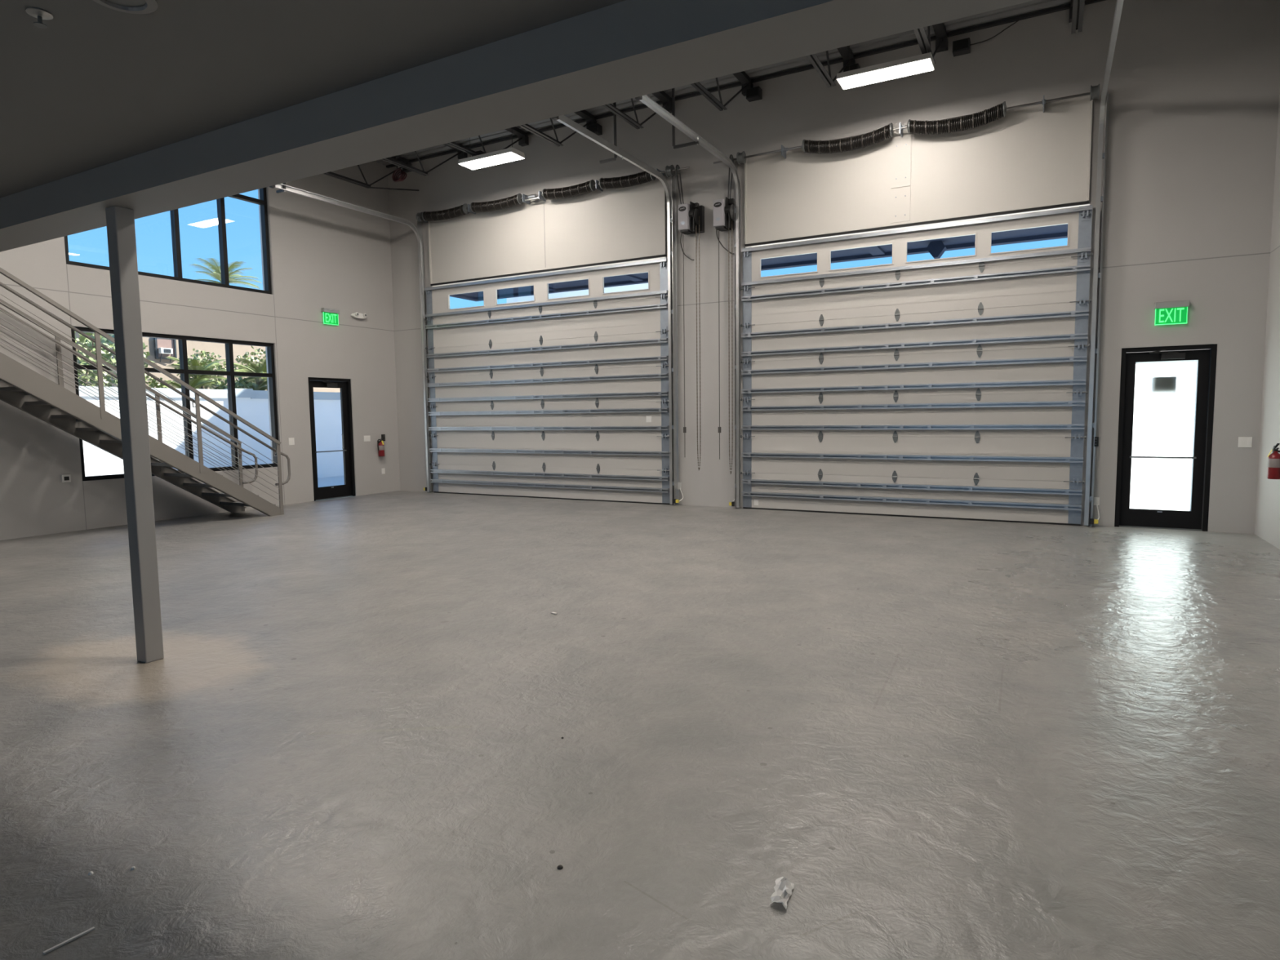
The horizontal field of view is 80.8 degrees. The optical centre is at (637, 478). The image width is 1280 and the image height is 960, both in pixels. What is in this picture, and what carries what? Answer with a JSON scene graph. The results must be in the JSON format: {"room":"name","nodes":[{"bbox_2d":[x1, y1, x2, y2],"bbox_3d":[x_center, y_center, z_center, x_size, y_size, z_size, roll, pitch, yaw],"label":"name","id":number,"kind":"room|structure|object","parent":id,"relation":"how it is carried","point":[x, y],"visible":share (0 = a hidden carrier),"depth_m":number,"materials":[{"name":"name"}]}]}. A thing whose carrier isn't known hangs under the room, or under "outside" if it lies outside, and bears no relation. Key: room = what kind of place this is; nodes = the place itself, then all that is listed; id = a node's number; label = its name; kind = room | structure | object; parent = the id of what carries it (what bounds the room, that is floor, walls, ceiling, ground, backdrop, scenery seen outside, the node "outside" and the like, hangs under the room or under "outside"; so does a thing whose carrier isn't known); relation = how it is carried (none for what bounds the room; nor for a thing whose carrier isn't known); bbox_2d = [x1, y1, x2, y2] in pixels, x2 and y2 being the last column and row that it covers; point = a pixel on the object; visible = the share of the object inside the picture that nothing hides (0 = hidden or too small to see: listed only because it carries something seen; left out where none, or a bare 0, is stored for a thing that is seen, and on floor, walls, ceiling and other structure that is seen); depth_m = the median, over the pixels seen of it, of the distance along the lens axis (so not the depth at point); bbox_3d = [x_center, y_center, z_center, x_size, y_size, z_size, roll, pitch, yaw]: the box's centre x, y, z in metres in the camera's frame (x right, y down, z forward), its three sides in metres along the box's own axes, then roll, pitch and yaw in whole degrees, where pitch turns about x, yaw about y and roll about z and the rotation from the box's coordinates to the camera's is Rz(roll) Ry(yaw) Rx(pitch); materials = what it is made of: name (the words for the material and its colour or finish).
{"room":"empty warehouse","nodes":[
{"label":"empty warehouse","id":0,"kind":"room"},
{"bbox_2d":[0,160,399,540],"bbox_3d":[-8.769,-2.453,7.792,0.250,6.700,16.114,2,5,29],"label":"wall","id":1,"kind":"structure","parent":0,"point":[322,254],"depth_m":12.53,"materials":[{"name":"paint"}]},
{"bbox_2d":[61,474,71,482],"bbox_3d":[-7.537,0.003,9.907,0.034,0.104,0.100,2,5,29],"label":"wall box","id":2,"kind":"object","parent":1,"relation":"attached to","point":[64,477],"visible":1,"depth_m":9.89,"materials":[{"name":"white plastic"}]},
{"bbox_2d":[64,187,271,294],"bbox_3d":[-6.862,-3.969,11.117,0.100,2.085,3.004,2,5,29],"label":"window","id":3,"kind":"structure","parent":1,"relation":"in","point":[175,225],"depth_m":11.75,"materials":[{"name":"black metal"}]},
{"bbox_2d":[71,326,278,480],"bbox_3d":[-6.829,-1.106,11.352,0.100,2.060,2.989,2,5,29],"label":"window","id":4,"kind":"structure","parent":1,"relation":"in","point":[184,371],"depth_m":11.69,"materials":[{"name":"black metal"}]},
{"bbox_2d":[288,437,294,444],"bbox_3d":[-5.920,-0.629,12.855,0.014,0.125,0.105,2,5,29],"label":"light switch","id":5,"kind":"object","parent":1,"relation":"attached to","point":[291,442],"visible":1,"depth_m":12.86,"materials":[{"name":"white plastic"}]},
{"bbox_2d":[320,307,339,325],"bbox_3d":[-5.491,-2.888,13.442,0.075,0.273,0.336,2,5,29],"label":"exit sign","id":6,"kind":"object","parent":1,"relation":"attached to","point":[330,315],"visible":1,"depth_m":13.43,"materials":[{"name":"plastic"}]},
{"bbox_2d":[307,377,355,501],"bbox_3d":[-5.578,-0.717,13.639,0.200,2.180,0.927,2,5,29],"label":"door","id":7,"kind":"structure","parent":1,"relation":"in","point":[347,490],"depth_m":13.86,"materials":[{"name":"black metal"}]},
{"bbox_2d":[351,311,366,319],"bbox_3d":[-5.173,-3.021,13.975,0.116,0.104,0.320,2,5,29],"label":"emergency light","id":8,"kind":"object","parent":1,"relation":"attached to","point":[356,315],"visible":1,"depth_m":13.94,"materials":[{"name":"white plastic"}]},
{"bbox_2d":[364,435,370,441],"bbox_3d":[-5.141,-0.755,14.279,0.014,0.110,0.150,2,5,29],"label":"light switch","id":9,"kind":"object","parent":1,"relation":"attached to","point":[366,438],"visible":1,"depth_m":14.28,"materials":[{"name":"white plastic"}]},
{"bbox_2d":[377,436,384,456],"bbox_3d":[-4.952,-0.607,14.509,0.121,0.368,0.149,-1,5,-9],"label":"fire extinguisher","id":10,"kind":"object","parent":1,"relation":"attached to","point":[380,446],"visible":1,"depth_m":14.47,"materials":[{"name":"red metal"}]},
{"bbox_2d":[381,434,385,440],"bbox_3d":[-4.944,-0.787,14.609,0.041,0.130,0.070,2,5,29],"label":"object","id":11,"kind":"object","parent":1,"relation":"attached to","point":[382,435],"visible":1,"depth_m":14.59,"materials":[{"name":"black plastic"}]},
{"bbox_2d":[382,467,385,474],"bbox_3d":[-4.959,-0.138,14.653,0.010,0.115,0.080,2,5,29],"label":"wall outlet","id":12,"kind":"object","parent":1,"relation":"attached to","point":[383,468],"visible":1,"depth_m":14.66,"materials":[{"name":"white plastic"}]},
{"bbox_2d":[0,0,625,197],"bbox_3d":[-4.710,-1.608,0.947,13.473,0.335,7.400,2,5,29],"label":"ceiling","id":13,"kind":"structure","parent":0,"point":[100,86],"depth_m":2.95,"materials":[{"name":"paint"}]},
{"bbox_2d":[25,7,53,28],"bbox_3d":[-2.074,-1.592,2.606,0.076,0.043,0.076,2,5,29],"label":"sprinkler head","id":14,"kind":"object","parent":13,"relation":"attached to","point":[41,14],"visible":1,"depth_m":2.60},
{"bbox_2d":[93,0,157,13],"bbox_3d":[-1.722,-1.602,2.502,0.210,0.012,0.210,2,5,29],"label":"recessed light","id":15,"kind":"object","parent":13,"relation":"in","point":[133,6],"visible":1,"depth_m":2.56,"materials":[{"name":"grey paint"}]},
{"bbox_2d":[315,475,350,501],"bbox_3d":[-5.960,0.020,20.426,110.000,0.380,90.000,2,5,29],"label":"ground","id":16,"kind":"structure","parent":0,"point":[337,480],"depth_m":17.71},
{"bbox_2d":[74,331,115,386],"bbox_3d":[-12.294,-1.552,16.234,1.624,3.630,1.880,2,5,29],"label":"tree","id":17,"kind":"object","parent":16,"relation":"on","point":[89,343],"visible":0.17,"depth_m":16.27,"materials":[{"name":"green plant"}]},
{"bbox_2d":[77,332,155,386],"bbox_3d":[-12.917,-1.883,18.435,1.660,3.933,1.831,2,5,29],"label":"tree","id":18,"kind":"object","parent":16,"relation":"on","point":[103,340],"visible":0.11,"depth_m":18.30,"materials":[{"name":"green plant"}]},
{"bbox_2d":[145,376,171,388],"bbox_3d":[-10.449,-0.988,16.318,1.008,2.438,0.970,-2,5,-18],"label":"shrub","id":19,"kind":"object","parent":16,"relation":"on","point":[153,382],"visible":0.08,"depth_m":16.20,"materials":[{"name":"green plant"}]},
{"bbox_2d":[153,377,215,388],"bbox_3d":[-10.269,-1.077,17.265,1.613,2.459,1.598,2,5,29],"label":"palm","id":20,"kind":"object","parent":16,"relation":"on","point":[195,382],"visible":0.16,"depth_m":17.07,"materials":[{"name":"green plant"}]},
{"bbox_2d":[173,348,226,389],"bbox_3d":[-11.219,-1.685,19.439,1.152,3.321,1.173,-2,5,-18],"label":"shrub","id":21,"kind":"object","parent":16,"relation":"on","point":[203,353],"visible":0.34,"depth_m":19.31,"materials":[{"name":"green plant"}]},
{"bbox_2d":[165,355,237,389],"bbox_3d":[-10.789,-1.464,18.579,2.046,3.021,1.950,2,5,29],"label":"palm","id":22,"kind":"object","parent":16,"relation":"on","point":[196,363],"visible":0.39,"depth_m":18.37,"materials":[{"name":"green plant"}]},
{"bbox_2d":[75,332,340,392],"bbox_3d":[-11.356,-3.118,27.215,2.650,4.870,15.200,2,5,29],"label":"building","id":23,"kind":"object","parent":16,"relation":"on","point":[153,344],"visible":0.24,"depth_m":21.83,"materials":[{"name":"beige paint"}]},
{"bbox_2d":[158,347,173,362],"bbox_3d":[-13.289,-3.465,21.168,0.139,0.394,0.330,2,5,29],"label":"air conditioner","id":24,"kind":"object","parent":23,"relation":"attached to","point":[161,350],"visible":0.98,"depth_m":21.09,"materials":[{"name":"white metal"}]},
{"bbox_2d":[164,348,171,352],"bbox_3d":[-13.227,-3.581,21.140,0.010,0.100,0.180,2,5,29],"label":"grille","id":25,"kind":"object","parent":24,"relation":"attached to","point":[166,350],"depth_m":21.14,"materials":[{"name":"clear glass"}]},
{"bbox_2d":[78,386,343,477],"bbox_3d":[-11.239,-0.564,12.971,0.390,2.170,28.000,2,5,29],"label":"wall","id":26,"kind":"structure","parent":16,"relation":"on","point":[252,406],"depth_m":16.64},
{"bbox_2d":[191,257,262,288],"bbox_3d":[-14.512,-4.107,26.666,2.754,7.016,2.574,2,5,29],"label":"palm","id":27,"kind":"object","parent":16,"relation":"on","point":[217,274],"visible":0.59,"depth_m":26.15,"materials":[{"name":"green plant"}]},
{"bbox_2d":[214,377,252,389],"bbox_3d":[-9.528,-1.171,17.821,0.843,2.525,0.826,-3,5,-28],"label":"shrub","id":28,"kind":"object","parent":16,"relation":"on","point":[224,385],"visible":0.28,"depth_m":17.62,"materials":[{"name":"green plant"}]},
{"bbox_2d":[220,356,266,390],"bbox_3d":[-10.015,-1.673,19.966,2.231,3.185,2.006,0,5,10],"label":"palm","id":29,"kind":"object","parent":16,"relation":"on","point":[263,369],"visible":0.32,"depth_m":19.71,"materials":[{"name":"green plant"}]},
{"bbox_2d":[233,345,267,391],"bbox_3d":[-10.419,-1.910,20.910,1.289,3.504,1.476,2,5,29],"label":"shrub","id":30,"kind":"object","parent":16,"relation":"on","point":[251,358],"visible":0.2,"depth_m":20.55,"materials":[{"name":"green plant"}]},
{"bbox_2d":[241,380,267,390],"bbox_3d":[-9.419,-1.202,18.611,1.612,2.462,1.611,2,5,29],"label":"palm","id":31,"kind":"object","parent":16,"relation":"on","point":[261,386],"visible":0.15,"depth_m":18.36,"materials":[{"name":"green plant"}]},
{"bbox_2d":[506,283,648,302],"bbox_3d":[-0.330,-4.590,23.785,4.800,8.100,6.000,2,5,29],"label":"building","id":32,"kind":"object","parent":16,"relation":"on","point":[643,286],"visible":0.02,"depth_m":21.03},
{"bbox_2d":[0,490,1279,959],"bbox_3d":[-2.629,1.173,4.936,13.473,0.200,15.924,2,5,29],"label":"floor","id":33,"kind":"structure","parent":0,"point":[952,739],"depth_m":3.36,"materials":[{"name":"concrete"}]},
{"bbox_2d":[42,926,94,954],"bbox_3d":[-1.591,1.294,2.104,0.008,0.005,0.120,3,6,34],"label":"strip","id":34,"kind":"object","parent":33,"relation":"on","point":[50,949],"visible":1,"depth_m":2.10,"materials":[{"name":"grey metal"}]},
{"bbox_2d":[105,205,164,662],"bbox_3d":[-2.986,-0.227,4.468,0.102,2.678,0.106,2,5,29],"label":"steel column","id":35,"kind":"structure","parent":33,"relation":"on","point":[120,221],"depth_m":4.43,"materials":[{"name":"metal"}]},
{"bbox_2d":[0,0,1034,252],"bbox_3d":[-2.884,-1.869,4.283,13.473,0.622,0.303,2,5,29],"label":"beam","id":36,"kind":"structure","parent":35,"relation":"on","point":[627,49],"depth_m":2.96,"materials":[{"name":"grey paint"}]},
{"bbox_2d":[0,267,290,515],"bbox_3d":[-6.954,-1.279,9.584,0.995,4.014,4.960,2,5,29],"label":"staircase","id":37,"kind":"structure","parent":33,"relation":"on","point":[21,387],"depth_m":9.85,"materials":[{"name":"metal"}]},
{"bbox_2d":[556,864,563,869],"bbox_3d":[-0.250,1.250,2.419,0.019,0.009,0.020,2,5,29],"label":"clod","id":38,"kind":"object","parent":33,"relation":"on","point":[559,867],"visible":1,"depth_m":2.41,"materials":[{"name":"black stone"}]},
{"bbox_2d":[769,876,794,909],"bbox_3d":[0.432,1.245,2.264,0.060,0.022,0.134,1,5,23],"label":"plastic wrapper","id":39,"kind":"object","parent":33,"relation":"on","point":[783,888],"visible":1,"depth_m":2.27,"materials":[{"name":"white plastic"}]},
{"bbox_2d":[376,0,1071,164],"bbox_3d":[-2.702,-5.285,4.407,13.473,0.160,15.960,2,5,29],"label":"roof truss","id":40,"kind":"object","parent":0,"point":[1036,5],"depth_m":10.52,"materials":[{"name":"grey metal"}]},
{"bbox_2d":[322,155,411,188],"bbox_3d":[-6.284,-5.324,10.745,0.140,0.733,8.114,2,5,29],"label":"joist","id":41,"kind":"object","parent":40,"relation":"attached to","point":[401,159],"visible":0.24,"depth_m":13.34,"materials":[{"name":"black metal"}]},
{"bbox_2d":[369,186,418,191],"bbox_3d":[-4.465,-5.318,13.821,0.024,0.170,0.989,4,7,43],"label":"rod","id":42,"kind":"object","parent":41,"relation":"attached to","point":[372,187],"visible":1,"depth_m":13.82,"materials":[{"name":"black metal"}]},
{"bbox_2d":[380,143,467,176],"bbox_3d":[-5.082,-5.284,10.089,0.140,0.733,8.114,2,5,29],"label":"joist","id":43,"kind":"object","parent":40,"relation":"attached to","point":[461,154],"visible":0.15,"depth_m":12.67,"materials":[{"name":"grey metal"}]},
{"bbox_2d":[446,126,528,155],"bbox_3d":[-3.879,-5.244,9.434,0.140,0.733,8.114,2,5,29],"label":"joist","id":44,"kind":"object","parent":40,"relation":"attached to","point":[523,140],"visible":0.12,"depth_m":12.60,"materials":[{"name":"grey metal"}]},
{"bbox_2d":[457,133,525,169],"bbox_3d":[-2.309,-5.405,11.783,1.070,0.849,0.349,2,5,29],"label":"lamp","id":45,"kind":"object","parent":40,"relation":"hanging from","point":[510,154],"visible":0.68,"depth_m":11.73,"materials":[{"name":"white plastic"}]},
{"bbox_2d":[519,110,596,146],"bbox_3d":[-2.668,-5.203,8.774,0.140,0.733,8.114,2,5,29],"label":"joist","id":46,"kind":"object","parent":40,"relation":"attached to","point":[590,119],"visible":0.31,"depth_m":11.41,"materials":[{"name":"grey metal"}]},
{"bbox_2d":[602,90,671,128],"bbox_3d":[-1.448,-5.163,8.109,0.140,0.733,8.114,2,5,29],"label":"joist","id":47,"kind":"object","parent":40,"relation":"attached to","point":[662,95],"visible":0.27,"depth_m":10.75,"materials":[{"name":"grey metal"}]},
{"bbox_2d":[690,71,753,111],"bbox_3d":[-0.316,-5.125,7.492,0.140,0.733,8.114,2,5,29],"label":"joist","id":48,"kind":"object","parent":40,"relation":"attached to","point":[742,77],"visible":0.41,"depth_m":10.15,"materials":[{"name":"grey metal"}]},
{"bbox_2d":[805,45,855,87],"bbox_3d":[0.975,-5.082,6.789,0.140,0.733,8.114,2,5,29],"label":"joist","id":49,"kind":"object","parent":40,"relation":"attached to","point":[814,60],"visible":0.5,"depth_m":9.37,"materials":[{"name":"grey metal"}]},
{"bbox_2d":[835,38,934,89],"bbox_3d":[2.940,-5.231,8.922,1.070,0.849,0.349,2,5,29],"label":"lamp","id":50,"kind":"object","parent":40,"relation":"hanging from","point":[922,63],"visible":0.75,"depth_m":8.89,"materials":[{"name":"white plastic"}]},
{"bbox_2d":[913,22,947,63],"bbox_3d":[2.010,-5.048,6.225,0.140,0.733,8.114,2,5,29],"label":"joist","id":51,"kind":"object","parent":40,"relation":"attached to","point":[941,40],"visible":0.45,"depth_m":9.32,"materials":[{"name":"grey metal"}]},
{"bbox_2d":[1069,0,1084,34],"bbox_3d":[3.327,-5.004,5.507,0.140,0.733,8.114,2,5,29],"label":"joist","id":52,"kind":"object","parent":40,"relation":"attached to","point":[1076,9],"visible":1,"depth_m":8.02,"materials":[{"name":"grey metal"}]},
{"bbox_2d":[387,0,1279,533],"bbox_3d":[1.172,-2.905,11.663,13.973,6.700,0.250,2,5,29],"label":"wall","id":53,"kind":"structure","parent":0,"point":[1193,86],"depth_m":9.15,"materials":[{"name":"paint"}]},
{"bbox_2d":[269,182,431,493],"bbox_3d":[-4.853,-2.691,13.009,0.210,6.200,3.204,2,5,29],"label":"door track","id":54,"kind":"object","parent":53,"relation":"attached to","point":[282,187],"visible":0.94,"depth_m":14.20,"materials":[{"name":"metal"}]},
{"bbox_2d":[471,150,484,156],"bbox_3d":[-2.833,-5.727,13.374,0.200,0.139,0.146,2,5,29],"label":"junction box","id":55,"kind":"object","parent":53,"relation":"attached to","point":[479,151],"visible":0.18,"depth_m":13.29,"materials":[{"name":"black plastic"}]},
{"bbox_2d":[424,257,670,504],"bbox_3d":[-1.749,-1.590,13.159,5.142,3.904,0.108,2,5,29],"label":"door","id":56,"kind":"structure","parent":53,"relation":"in","point":[543,397],"depth_m":13.00,"materials":[{"name":"metal"}]},
{"bbox_2d":[427,175,666,285],"bbox_3d":[-1.742,-4.183,12.975,4.965,1.240,0.045,2,5,29],"label":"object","id":57,"kind":"object","parent":53,"relation":"attached to","point":[597,227],"visible":0.88,"depth_m":12.83,"materials":[{"name":"paint"}]},
{"bbox_2d":[416,164,689,222],"bbox_3d":[-1.633,-4.776,12.743,5.535,0.209,0.249,2,5,29],"label":"shaft","id":58,"kind":"object","parent":53,"relation":"attached to","point":[639,178],"visible":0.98,"depth_m":12.55,"materials":[{"name":"metal"}]},
{"bbox_2d":[675,164,684,204],"bbox_3d":[0.649,-4.464,11.482,0.091,0.644,0.146,2,5,29],"label":"chain","id":59,"kind":"object","parent":58,"relation":"hanging from","point":[676,165],"visible":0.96,"depth_m":11.45,"materials":[{"name":"black metal"}]},
{"bbox_2d":[587,123,602,135],"bbox_3d":[-0.700,-5.656,12.212,0.200,0.139,0.146,2,5,29],"label":"junction box","id":60,"kind":"object","parent":53,"relation":"attached to","point":[597,129],"visible":0.73,"depth_m":12.15,"materials":[{"name":"black plastic"}]},
{"bbox_2d":[551,102,679,505],"bbox_3d":[-0.332,-2.540,10.545,0.432,6.200,3.204,2,5,29],"label":"door track","id":61,"kind":"object","parent":53,"relation":"attached to","point":[671,202],"visible":0.98,"depth_m":11.74,"materials":[{"name":"metal"}]},
{"bbox_2d":[673,498,679,503],"bbox_3d":[0.635,0.363,12.033,0.085,0.070,0.140,2,5,29],"label":"sensor","id":62,"kind":"object","parent":61,"relation":"attached to","point":[675,500],"visible":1,"depth_m":11.98,"materials":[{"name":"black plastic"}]},
{"bbox_2d":[677,482,681,489],"bbox_3d":[0.665,0.124,12.069,0.072,0.115,0.010,2,5,29],"label":"wall outlet","id":63,"kind":"object","parent":53,"relation":"attached to","point":[679,484],"visible":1,"depth_m":12.06,"materials":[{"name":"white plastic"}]},
{"bbox_2d":[635,88,741,508],"bbox_3d":[0.642,-2.508,10.014,0.389,6.200,3.204,2,5,29],"label":"door track","id":64,"kind":"object","parent":53,"relation":"attached to","point":[698,140],"visible":0.95,"depth_m":11.18,"materials":[{"name":"metal"}]},
{"bbox_2d":[728,501,734,506],"bbox_3d":[1.469,0.391,11.579,0.085,0.070,0.140,2,5,29],"label":"sensor","id":65,"kind":"object","parent":64,"relation":"attached to","point":[732,504],"visible":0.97,"depth_m":11.51,"materials":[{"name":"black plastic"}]},
{"bbox_2d":[678,201,704,235],"bbox_3d":[0.813,-3.963,11.450,0.314,0.445,0.298,2,5,29],"label":"operator","id":66,"kind":"object","parent":53,"relation":"attached to","point":[688,214],"visible":0.99,"depth_m":11.38,"materials":[{"name":"black plastic"}]},
{"bbox_2d":[683,244,686,441],"bbox_3d":[0.724,-2.041,11.730,0.036,3.440,0.030,2,5,29],"label":"pull cord","id":67,"kind":"object","parent":66,"relation":"hanging from","point":[684,427],"visible":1,"depth_m":11.75,"materials":[{"name":"grey metal"}]},
{"bbox_2d":[680,232,693,260],"bbox_3d":[0.751,-3.580,11.611,0.225,0.422,0.103,-3,5,-27],"label":"cable","id":68,"kind":"object","parent":66,"relation":"attached to","point":[681,233],"visible":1,"depth_m":11.62,"materials":[{"name":"black rubber"}]},
{"bbox_2d":[695,216,700,470],"bbox_3d":[0.932,-2.059,11.558,0.062,3.890,0.012,2,5,29],"label":"chain","id":69,"kind":"object","parent":66,"relation":"hanging from","point":[699,216],"visible":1,"depth_m":11.55,"materials":[{"name":"metal"}]},
{"bbox_2d":[713,196,734,231],"bbox_3d":[1.318,-3.927,11.177,0.314,0.445,0.298,2,5,29],"label":"operator","id":70,"kind":"object","parent":53,"relation":"attached to","point":[723,210],"visible":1,"depth_m":11.10,"materials":[{"name":"black plastic"}]},
{"bbox_2d":[718,231,720,459],"bbox_3d":[1.242,-2.004,11.450,0.036,3.440,0.030,2,5,29],"label":"pull cord","id":71,"kind":"object","parent":70,"relation":"hanging from","point":[719,427],"visible":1,"depth_m":11.48,"materials":[{"name":"grey metal"}]},
{"bbox_2d":[715,229,733,254],"bbox_3d":[1.305,-3.561,11.309,0.283,0.382,0.079,-2,5,-11],"label":"cable","id":72,"kind":"object","parent":70,"relation":"attached to","point":[716,229],"visible":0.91,"depth_m":11.32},
{"bbox_2d":[728,220,733,474],"bbox_3d":[1.398,-2.011,11.307,0.062,3.916,0.012,2,5,29],"label":"chain","id":73,"kind":"object","parent":70,"relation":"hanging from","point":[731,220],"visible":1,"depth_m":11.30,"materials":[{"name":"metal"}]},
{"bbox_2d":[386,0,1105,168],"bbox_3d":[1.064,-5.812,11.286,13.453,0.036,0.050,2,5,29],"label":"ledger angle","id":74,"kind":"object","parent":53,"relation":"attached to","point":[1063,7],"visible":0.67,"depth_m":10.58,"materials":[{"name":"black metal"}]},
{"bbox_2d":[746,86,762,102],"bbox_3d":[1.688,-5.577,10.911,0.200,0.139,0.146,2,5,29],"label":"junction box","id":75,"kind":"object","parent":53,"relation":"attached to","point":[753,94],"visible":1,"depth_m":10.86,"materials":[{"name":"black plastic"}]},
{"bbox_2d":[449,223,1067,301],"bbox_3d":[1.205,-3.785,13.061,12.400,0.480,2.366,2,5,29],"label":"windows","id":76,"kind":"structure","parent":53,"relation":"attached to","point":[936,249],"depth_m":12.70,"materials":[{"name":"glass"}]},
{"bbox_2d":[843,63,860,71],"bbox_3d":[2.917,-5.536,10.241,0.200,0.139,0.146,2,5,29],"label":"junction box","id":77,"kind":"object","parent":53,"relation":"attached to","point":[855,66],"visible":0.4,"depth_m":10.17,"materials":[{"name":"black plastic"}]},
{"bbox_2d":[713,84,1099,164],"bbox_3d":[3.300,-4.587,10.057,4.905,0.258,0.249,2,5,29],"label":"shaft","id":78,"kind":"object","parent":53,"relation":"attached to","point":[948,125],"visible":1,"depth_m":9.79,"materials":[{"name":"metal"}]},
{"bbox_2d":[727,154,733,198],"bbox_3d":[1.366,-4.448,11.090,0.056,0.629,0.146,2,5,29],"label":"chain","id":79,"kind":"object","parent":78,"relation":"hanging from","point":[731,154],"visible":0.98,"depth_m":11.08,"materials":[{"name":"black metal"}]},
{"bbox_2d":[740,204,1093,525],"bbox_3d":[3.541,-1.414,10.276,4.504,3.904,0.108,2,5,29],"label":"door","id":80,"kind":"structure","parent":53,"relation":"in","point":[950,388],"depth_m":10.12,"materials":[{"name":"metal"}]},
{"bbox_2d":[744,95,1093,246],"bbox_3d":[3.526,-4.022,10.103,4.400,1.270,0.045,2,5,29],"label":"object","id":81,"kind":"structure","parent":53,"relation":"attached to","point":[1026,159],"depth_m":9.95,"materials":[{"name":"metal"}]},
{"bbox_2d":[952,37,970,57],"bbox_3d":[4.128,-5.496,9.581,0.200,0.139,0.146,2,5,29],"label":"junction box","id":82,"kind":"object","parent":53,"relation":"attached to","point":[962,46],"visible":1,"depth_m":9.53,"materials":[{"name":"black plastic"}]},
{"bbox_2d":[969,18,1021,45],"bbox_3d":[4.463,-5.576,9.408,0.597,0.210,0.038,1,5,23],"label":"cable","id":83,"kind":"object","parent":82,"relation":"attached to","point":[1020,19],"visible":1,"depth_m":9.40,"materials":[{"name":"black rubber"}]},
{"bbox_2d":[1093,436,1098,446],"bbox_3d":[5.649,-0.451,9.268,0.057,0.116,0.041,2,5,29],"label":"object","id":84,"kind":"object","parent":53,"relation":"attached to","point":[1096,438],"visible":1,"depth_m":9.25,"materials":[{"name":"black plastic"}]},
{"bbox_2d":[1093,497,1099,505],"bbox_3d":[5.694,0.286,9.328,0.060,0.100,0.010,2,5,29],"label":"wall outlet","id":85,"kind":"object","parent":53,"relation":"attached to","point":[1096,500],"visible":1,"depth_m":9.32,"materials":[{"name":"white plastic"}]},
{"bbox_2d":[1096,504,1099,519],"bbox_3d":[5.688,0.429,9.287,0.037,0.202,0.099,2,5,29],"label":"lead","id":86,"kind":"object","parent":85,"relation":"attached to","point":[1096,504],"visible":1,"depth_m":9.30,"materials":[{"name":"plastic"}]},
{"bbox_2d":[1084,0,1124,527],"bbox_3d":[4.827,-1.871,7.780,0.102,5.200,3.204,2,5,29],"label":"door track","id":87,"kind":"object","parent":53,"relation":"attached to","point":[1101,155],"visible":1,"depth_m":9.04,"materials":[{"name":"metal"}]},
{"bbox_2d":[1089,518,1097,524],"bbox_3d":[5.646,0.530,9.302,0.085,0.070,0.140,2,5,29],"label":"sensor","id":88,"kind":"object","parent":87,"relation":"attached to","point":[1092,521],"visible":1,"depth_m":9.25,"materials":[{"name":"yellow plastic"}]},
{"bbox_2d":[1114,343,1217,531],"bbox_3d":[6.303,-0.478,9.010,0.931,2.180,0.200,2,5,29],"label":"door","id":89,"kind":"structure","parent":53,"relation":"in","point":[1166,400],"depth_m":9.01,"materials":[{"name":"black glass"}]},
{"bbox_2d":[1154,300,1189,324],"bbox_3d":[6.240,-1.932,8.789,0.331,0.260,0.075,2,5,29],"label":"exit sign","id":90,"kind":"object","parent":53,"relation":"attached to","point":[1171,312],"visible":1,"depth_m":8.78,"materials":[{"name":"plastic"}]},
{"bbox_2d":[1237,436,1252,447],"bbox_3d":[6.936,-0.411,8.581,0.125,0.118,0.014,2,5,29],"label":"light switch","id":91,"kind":"object","parent":53,"relation":"attached to","point":[1243,442],"visible":1,"depth_m":8.58,"materials":[{"name":"white plastic"}]},
{"bbox_2d":[1254,88,1279,549],"bbox_3d":[3.275,-2.052,1.229,0.250,6.700,16.114,2,5,29],"label":"wall","id":92,"kind":"structure","parent":0,"point":[1267,522],"depth_m":8.15,"materials":[{"name":"paint"}]},
{"bbox_2d":[1266,443,1279,479],"bbox_3d":[6.502,-0.175,7.666,0.121,0.368,0.149,-1,5,-9],"label":"fire extinguisher","id":93,"kind":"object","parent":92,"relation":"attached to","point":[1273,460],"visible":1,"depth_m":7.64,"materials":[{"name":"red metal"}]},
{"bbox_3d":[-0.138,-5.666,10.503,11.500,0.030,0.035,2,5,29],"label":"bridging angle","id":94,"kind":"object","parent":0,"visible":0},
{"bbox_2d":[392,155,407,182],"bbox_3d":[-4.101,-5.440,12.862,0.276,0.728,0.176,-2,5,-15],"label":"cable coil","id":95,"kind":"object","parent":94,"relation":"hanging from","point":[402,178],"visible":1,"depth_m":12.86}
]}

